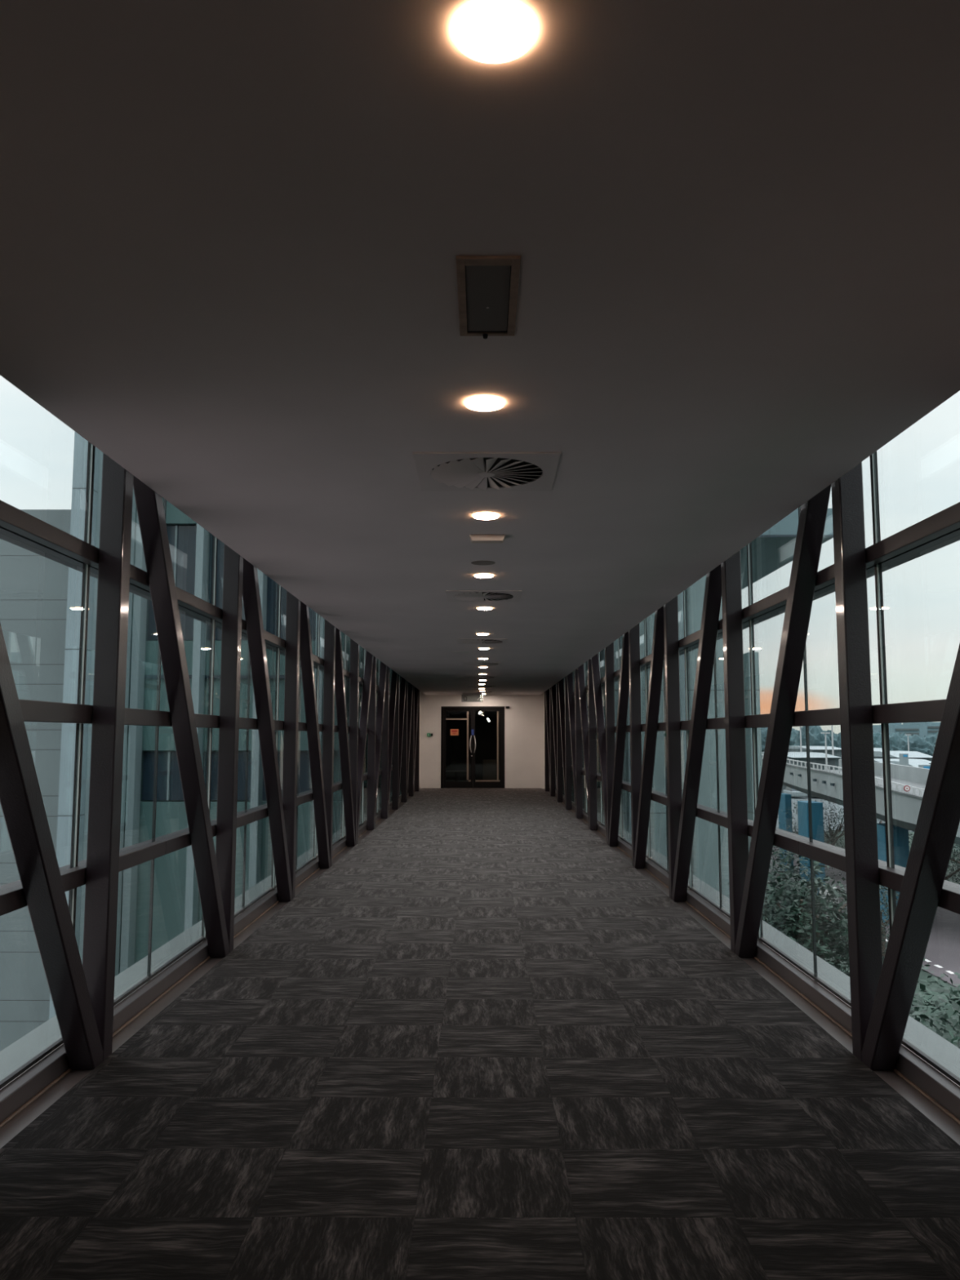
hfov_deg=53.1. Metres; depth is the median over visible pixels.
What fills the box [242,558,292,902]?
diagonal brace
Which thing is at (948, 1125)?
baseboard
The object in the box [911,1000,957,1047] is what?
broadleaf tree
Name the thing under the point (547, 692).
diagonal brace
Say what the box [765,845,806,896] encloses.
broadleaf tree
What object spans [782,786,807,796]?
parked car
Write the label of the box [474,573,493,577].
recessed light
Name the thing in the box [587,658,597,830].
steel post
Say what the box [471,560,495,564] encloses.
disc
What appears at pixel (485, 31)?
recessed light
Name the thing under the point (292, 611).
steel post
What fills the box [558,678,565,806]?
diagonal brace
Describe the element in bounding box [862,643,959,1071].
diagonal brace
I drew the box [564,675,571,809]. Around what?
steel post
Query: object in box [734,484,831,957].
diagonal brace
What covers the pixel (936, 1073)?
window
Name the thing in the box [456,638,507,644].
ceiling vent
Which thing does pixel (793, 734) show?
tree
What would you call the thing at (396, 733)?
steel post
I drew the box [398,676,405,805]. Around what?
diagonal brace
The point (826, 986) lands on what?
window
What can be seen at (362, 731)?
diagonal brace
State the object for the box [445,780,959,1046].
ground
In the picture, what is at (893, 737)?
tree
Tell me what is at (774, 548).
station building
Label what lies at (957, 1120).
sealant line
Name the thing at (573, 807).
window
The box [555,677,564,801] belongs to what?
window
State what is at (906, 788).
traffic sign
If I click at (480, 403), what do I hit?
recessed light
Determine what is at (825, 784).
viaduct
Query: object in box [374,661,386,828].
diagonal brace
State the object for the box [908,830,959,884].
broadleaf tree
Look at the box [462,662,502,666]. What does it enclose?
ceiling vent
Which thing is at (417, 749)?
steel post
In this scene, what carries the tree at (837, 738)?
on the ground
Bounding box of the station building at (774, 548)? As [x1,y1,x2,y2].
[615,508,833,905]
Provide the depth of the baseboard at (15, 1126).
4.64 m
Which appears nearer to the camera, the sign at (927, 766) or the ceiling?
the ceiling
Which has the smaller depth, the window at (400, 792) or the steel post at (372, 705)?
the steel post at (372, 705)
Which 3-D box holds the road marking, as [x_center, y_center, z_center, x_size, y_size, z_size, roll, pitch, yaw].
[14.757,11.496,40.809,0.140,0.006,55.580,0,-6,0]
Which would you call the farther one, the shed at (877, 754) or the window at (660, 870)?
the shed at (877, 754)
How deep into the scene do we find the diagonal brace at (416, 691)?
23.68 m
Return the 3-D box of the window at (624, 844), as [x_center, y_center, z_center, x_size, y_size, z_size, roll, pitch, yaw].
[1.905,1.084,11.349,0.338,3.350,2.049,0,-6,0]
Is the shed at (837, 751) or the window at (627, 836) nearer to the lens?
the window at (627, 836)
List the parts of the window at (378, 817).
sill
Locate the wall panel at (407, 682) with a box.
[407,681,414,795]
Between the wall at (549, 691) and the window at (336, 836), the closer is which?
the window at (336, 836)
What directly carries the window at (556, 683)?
in the wall at (549, 691)
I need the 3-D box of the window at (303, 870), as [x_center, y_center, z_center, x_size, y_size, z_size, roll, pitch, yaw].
[-1.861,0.879,9.327,0.338,3.350,2.049,0,-6,0]
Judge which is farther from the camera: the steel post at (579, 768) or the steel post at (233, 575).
the steel post at (579, 768)
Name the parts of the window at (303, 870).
sill, sill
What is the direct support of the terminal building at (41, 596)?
on the ground
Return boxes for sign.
[462,693,482,700]
[903,785,910,791]
[918,764,930,768]
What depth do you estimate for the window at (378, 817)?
14.80 m
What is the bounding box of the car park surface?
[776,795,913,831]
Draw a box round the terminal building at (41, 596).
[0,431,347,1051]
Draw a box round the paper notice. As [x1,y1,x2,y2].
[450,728,458,735]
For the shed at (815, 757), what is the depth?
120.36 m
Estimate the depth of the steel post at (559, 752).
20.39 m
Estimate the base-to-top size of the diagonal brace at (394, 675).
3.112 m
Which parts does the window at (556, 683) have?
glass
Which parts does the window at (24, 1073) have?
sill, sill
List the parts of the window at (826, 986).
sill, sill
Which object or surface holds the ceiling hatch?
attached to the ceiling
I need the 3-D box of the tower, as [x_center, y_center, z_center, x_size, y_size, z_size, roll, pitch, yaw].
[46.465,15.236,105.069,0.800,5.572,1.100,0,-6,0]
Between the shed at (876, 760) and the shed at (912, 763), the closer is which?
the shed at (912, 763)
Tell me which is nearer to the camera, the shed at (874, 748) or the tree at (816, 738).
the shed at (874, 748)
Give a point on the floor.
(482, 1042)
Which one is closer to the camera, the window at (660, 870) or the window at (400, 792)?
the window at (660, 870)
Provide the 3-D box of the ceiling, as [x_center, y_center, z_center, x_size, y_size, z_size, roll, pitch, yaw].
[0.051,-0.027,11.587,3.115,0.100,29.050,0,-6,0]
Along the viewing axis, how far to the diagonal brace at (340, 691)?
11.43 m
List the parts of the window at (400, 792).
glass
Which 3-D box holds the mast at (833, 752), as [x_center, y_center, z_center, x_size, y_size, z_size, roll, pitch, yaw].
[47.613,15.729,129.436,1.000,9.500,0.400,0,-6,0]
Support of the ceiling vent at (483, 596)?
in the ceiling
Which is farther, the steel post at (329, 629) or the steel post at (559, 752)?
the steel post at (559, 752)
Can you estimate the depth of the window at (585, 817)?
14.79 m
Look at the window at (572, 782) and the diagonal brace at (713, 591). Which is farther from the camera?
the window at (572, 782)
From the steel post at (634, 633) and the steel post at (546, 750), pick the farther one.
the steel post at (546, 750)
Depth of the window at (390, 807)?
16.83 m
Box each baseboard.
[0,788,421,1148]
[542,788,959,1145]
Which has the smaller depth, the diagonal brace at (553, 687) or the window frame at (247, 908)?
the window frame at (247, 908)
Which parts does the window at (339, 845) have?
sill, sill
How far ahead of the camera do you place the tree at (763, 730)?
244.56 m
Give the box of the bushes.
[728,848,849,976]
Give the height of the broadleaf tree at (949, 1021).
5.182 m
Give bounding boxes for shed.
[761,751,839,795]
[788,746,841,759]
[873,747,882,751]
[873,751,932,760]
[874,758,931,764]
[889,760,930,767]
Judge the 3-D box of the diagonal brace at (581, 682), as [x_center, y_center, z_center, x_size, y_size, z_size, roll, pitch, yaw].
[1.686,1.377,15.422,0.103,3.112,2.018,0,-6,0]
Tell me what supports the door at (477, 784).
in the wall at (524, 717)
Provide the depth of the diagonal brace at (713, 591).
7.31 m
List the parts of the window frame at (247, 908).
sill, sill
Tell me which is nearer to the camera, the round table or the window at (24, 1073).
the window at (24, 1073)
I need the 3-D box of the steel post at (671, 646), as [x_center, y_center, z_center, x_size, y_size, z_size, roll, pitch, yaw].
[1.671,0.657,8.313,0.107,3.112,0.104,0,-6,0]
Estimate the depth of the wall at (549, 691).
25.83 m
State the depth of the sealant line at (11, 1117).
4.75 m
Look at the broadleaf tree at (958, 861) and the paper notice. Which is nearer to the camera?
the paper notice
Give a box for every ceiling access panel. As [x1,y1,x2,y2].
[453,651,470,653]
[469,534,505,542]
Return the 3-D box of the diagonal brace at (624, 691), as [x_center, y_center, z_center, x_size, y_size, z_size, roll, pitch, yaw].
[1.677,0.964,11.351,0.103,3.112,2.018,0,-6,0]
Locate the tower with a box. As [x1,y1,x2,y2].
[898,753,908,765]
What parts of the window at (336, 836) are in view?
sill, sill, glass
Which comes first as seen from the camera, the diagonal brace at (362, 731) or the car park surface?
the diagonal brace at (362, 731)
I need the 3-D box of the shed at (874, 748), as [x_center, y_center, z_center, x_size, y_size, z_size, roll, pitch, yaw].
[78.488,24.174,191.536,3.392,5.206,14.000,0,-6,0]
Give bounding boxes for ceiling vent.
[413,452,561,491]
[445,590,521,602]
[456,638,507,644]
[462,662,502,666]
[465,675,497,678]
[468,685,494,688]
[470,690,494,692]
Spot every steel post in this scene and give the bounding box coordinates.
[82,452,133,1061]
[215,543,243,952]
[282,591,300,898]
[322,619,335,866]
[348,638,359,844]
[366,655,376,830]
[381,666,389,818]
[392,674,399,809]
[401,680,407,802]
[408,685,413,796]
[414,689,419,791]
[544,691,549,791]
[549,687,555,796]
[556,682,562,802]
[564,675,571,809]
[574,668,582,818]
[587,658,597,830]
[604,641,615,844]
[628,623,641,866]
[663,595,681,898]
[720,550,748,953]
[831,462,882,1061]
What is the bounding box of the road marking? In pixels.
[768,880,954,973]
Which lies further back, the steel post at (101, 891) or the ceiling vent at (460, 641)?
the ceiling vent at (460, 641)
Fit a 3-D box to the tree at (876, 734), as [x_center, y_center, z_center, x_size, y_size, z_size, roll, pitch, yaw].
[102.061,27.719,249.165,9.581,9.171,12.281,0,-6,0]
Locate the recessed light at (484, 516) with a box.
[473,511,498,519]
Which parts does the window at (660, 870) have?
sill, sill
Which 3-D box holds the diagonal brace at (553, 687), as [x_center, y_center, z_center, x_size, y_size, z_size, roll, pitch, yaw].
[1.698,1.993,21.511,0.103,3.112,2.018,0,-6,0]
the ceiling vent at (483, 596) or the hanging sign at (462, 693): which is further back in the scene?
the hanging sign at (462, 693)
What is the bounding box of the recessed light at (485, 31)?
[453,0,535,63]
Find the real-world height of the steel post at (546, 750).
3.112 m
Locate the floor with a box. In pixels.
[0,787,959,1279]
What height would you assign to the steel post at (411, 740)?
3.112 m
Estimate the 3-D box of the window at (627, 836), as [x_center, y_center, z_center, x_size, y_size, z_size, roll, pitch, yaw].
[1.909,1.289,13.379,0.338,3.350,2.049,0,-6,0]
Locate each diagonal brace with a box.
[0,622,102,1070]
[133,475,229,957]
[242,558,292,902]
[299,600,330,868]
[334,627,355,846]
[356,649,373,844]
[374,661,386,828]
[387,669,397,817]
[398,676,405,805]
[406,681,413,800]
[413,686,418,782]
[545,688,550,783]
[551,684,557,800]
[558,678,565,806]
[566,671,576,817]
[577,663,589,828]
[591,653,607,844]
[608,631,629,846]
[633,605,664,868]
[671,564,721,902]
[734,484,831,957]
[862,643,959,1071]
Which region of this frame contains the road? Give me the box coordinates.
[768,845,959,986]
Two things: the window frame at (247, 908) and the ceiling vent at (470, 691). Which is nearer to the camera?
the window frame at (247, 908)
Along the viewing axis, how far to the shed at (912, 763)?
111.12 m
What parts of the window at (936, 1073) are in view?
sill, sill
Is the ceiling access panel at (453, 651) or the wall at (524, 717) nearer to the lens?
the ceiling access panel at (453, 651)
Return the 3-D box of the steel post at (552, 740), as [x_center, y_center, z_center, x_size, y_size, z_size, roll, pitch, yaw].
[1.701,2.095,22.520,0.107,3.112,0.104,0,-6,0]
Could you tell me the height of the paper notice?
0.170 m
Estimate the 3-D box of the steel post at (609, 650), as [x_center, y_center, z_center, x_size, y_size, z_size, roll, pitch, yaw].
[1.679,1.068,12.372,0.107,3.112,0.104,0,-6,0]
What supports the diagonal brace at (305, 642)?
attached to the floor
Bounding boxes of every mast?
[800,726,801,751]
[821,732,830,769]
[831,724,834,755]
[904,734,911,751]
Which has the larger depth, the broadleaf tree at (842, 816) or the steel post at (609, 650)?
the broadleaf tree at (842, 816)
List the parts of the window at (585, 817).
sill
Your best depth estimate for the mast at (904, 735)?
177.62 m
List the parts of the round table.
table leg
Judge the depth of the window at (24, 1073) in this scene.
3.93 m
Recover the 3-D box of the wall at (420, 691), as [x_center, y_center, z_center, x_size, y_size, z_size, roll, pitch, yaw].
[-1.757,2.369,25.279,0.280,3.100,1.330,0,-6,0]
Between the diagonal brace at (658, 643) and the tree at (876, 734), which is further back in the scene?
the tree at (876, 734)
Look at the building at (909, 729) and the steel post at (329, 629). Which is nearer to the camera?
the steel post at (329, 629)
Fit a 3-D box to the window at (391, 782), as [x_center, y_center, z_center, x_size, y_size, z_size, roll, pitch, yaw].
[-1.840,1.907,19.475,0.338,3.350,2.049,0,-6,0]
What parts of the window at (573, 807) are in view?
sill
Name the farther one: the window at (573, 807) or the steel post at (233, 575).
the window at (573, 807)
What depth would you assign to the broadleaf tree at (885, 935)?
32.31 m
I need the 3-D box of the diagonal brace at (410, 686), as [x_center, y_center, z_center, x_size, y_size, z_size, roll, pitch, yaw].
[-1.609,1.994,21.518,0.103,3.112,2.018,0,-6,0]
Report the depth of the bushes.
14.59 m
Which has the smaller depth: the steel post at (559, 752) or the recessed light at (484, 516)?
the recessed light at (484, 516)
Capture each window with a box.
[0,441,98,1123]
[3,497,222,1049]
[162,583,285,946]
[240,613,324,894]
[297,635,350,862]
[332,636,368,842]
[363,651,381,824]
[377,660,392,813]
[389,669,401,804]
[399,675,408,801]
[549,683,556,795]
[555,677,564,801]
[562,671,574,804]
[571,662,586,813]
[582,654,600,824]
[595,640,631,842]
[613,637,666,862]
[640,617,723,894]
[678,589,803,946]
[742,506,959,1049]
[865,451,959,1119]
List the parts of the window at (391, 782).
glass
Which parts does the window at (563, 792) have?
glass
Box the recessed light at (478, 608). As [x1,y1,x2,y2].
[477,607,492,609]
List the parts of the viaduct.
rail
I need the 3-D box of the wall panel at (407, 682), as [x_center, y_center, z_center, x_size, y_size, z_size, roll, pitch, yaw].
[-1.741,2.199,23.542,0.140,3.112,2.040,0,-6,0]
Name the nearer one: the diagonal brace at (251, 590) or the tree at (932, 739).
the diagonal brace at (251, 590)
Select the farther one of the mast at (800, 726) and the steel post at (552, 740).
the mast at (800, 726)
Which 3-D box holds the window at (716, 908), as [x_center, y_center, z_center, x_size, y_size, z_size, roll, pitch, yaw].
[1.896,0.673,7.290,0.338,3.350,2.049,0,-6,0]
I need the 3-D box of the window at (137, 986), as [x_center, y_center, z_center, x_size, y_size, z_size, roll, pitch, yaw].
[-1.870,0.468,5.268,0.338,3.350,2.049,0,-6,0]
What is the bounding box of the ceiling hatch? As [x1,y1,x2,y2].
[456,255,520,338]
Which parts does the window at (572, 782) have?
glass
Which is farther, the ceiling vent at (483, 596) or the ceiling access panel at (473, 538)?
the ceiling vent at (483, 596)
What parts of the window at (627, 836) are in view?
sill, glass, sill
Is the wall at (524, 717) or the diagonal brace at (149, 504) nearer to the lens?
the diagonal brace at (149, 504)
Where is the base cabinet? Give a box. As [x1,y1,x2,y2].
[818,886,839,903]
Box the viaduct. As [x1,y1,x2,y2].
[761,754,959,924]
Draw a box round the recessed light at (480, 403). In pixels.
[465,395,504,411]
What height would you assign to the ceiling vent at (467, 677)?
0.016 m
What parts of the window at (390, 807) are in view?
sill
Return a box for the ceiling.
[0,0,959,694]
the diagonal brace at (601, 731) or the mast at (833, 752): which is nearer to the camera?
the diagonal brace at (601, 731)
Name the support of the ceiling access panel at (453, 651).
attached to the ceiling
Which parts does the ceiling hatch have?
knob, panel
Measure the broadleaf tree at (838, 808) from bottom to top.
4.958 m
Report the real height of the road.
0.030 m
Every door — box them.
[440,706,504,787]
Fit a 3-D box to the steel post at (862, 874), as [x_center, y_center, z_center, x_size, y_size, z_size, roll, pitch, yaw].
[1.662,0.246,4.253,0.107,3.112,0.104,0,-6,0]
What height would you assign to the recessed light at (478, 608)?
0.009 m
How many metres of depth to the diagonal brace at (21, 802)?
3.56 m
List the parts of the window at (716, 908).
sill, sill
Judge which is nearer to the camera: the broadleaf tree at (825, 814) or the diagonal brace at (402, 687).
the diagonal brace at (402, 687)
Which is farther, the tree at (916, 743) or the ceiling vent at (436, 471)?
the tree at (916, 743)
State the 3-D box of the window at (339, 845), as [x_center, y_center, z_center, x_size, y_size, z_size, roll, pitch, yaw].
[-1.857,1.085,11.357,0.338,3.350,2.049,0,-6,0]
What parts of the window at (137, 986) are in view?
sill, sill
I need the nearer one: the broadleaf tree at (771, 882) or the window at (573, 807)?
the window at (573, 807)
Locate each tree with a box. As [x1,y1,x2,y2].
[760,727,768,751]
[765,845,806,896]
[765,848,841,955]
[773,800,845,878]
[789,728,799,746]
[791,797,844,848]
[792,725,831,746]
[826,729,841,748]
[830,808,913,844]
[837,884,898,956]
[872,729,881,747]
[875,732,906,751]
[890,733,934,755]
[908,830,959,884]
[908,957,959,1048]
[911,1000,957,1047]
[924,731,938,748]
[948,844,959,883]
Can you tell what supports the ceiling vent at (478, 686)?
in the ceiling
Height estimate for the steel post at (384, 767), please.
3.112 m
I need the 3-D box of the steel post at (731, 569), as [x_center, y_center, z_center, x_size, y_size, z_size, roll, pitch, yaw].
[1.667,0.451,6.283,0.107,3.112,0.104,0,-6,0]
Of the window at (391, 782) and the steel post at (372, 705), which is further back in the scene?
the window at (391, 782)
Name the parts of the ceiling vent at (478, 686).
plate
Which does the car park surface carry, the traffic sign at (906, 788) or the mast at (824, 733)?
the mast at (824, 733)
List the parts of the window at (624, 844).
sill, sill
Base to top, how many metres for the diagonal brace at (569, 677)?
3.112 m
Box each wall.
[419,690,420,762]
[419,691,544,788]
[543,691,550,788]
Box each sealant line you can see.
[0,791,415,1128]
[548,791,959,1124]
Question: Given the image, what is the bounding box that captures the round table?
[445,769,466,781]
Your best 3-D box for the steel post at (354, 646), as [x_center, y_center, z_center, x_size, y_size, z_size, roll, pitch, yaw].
[-1.628,1.068,12.379,0.107,3.112,0.104,0,-6,0]
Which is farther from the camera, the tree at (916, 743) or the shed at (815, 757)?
the tree at (916, 743)
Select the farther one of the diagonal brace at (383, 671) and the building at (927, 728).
the building at (927, 728)

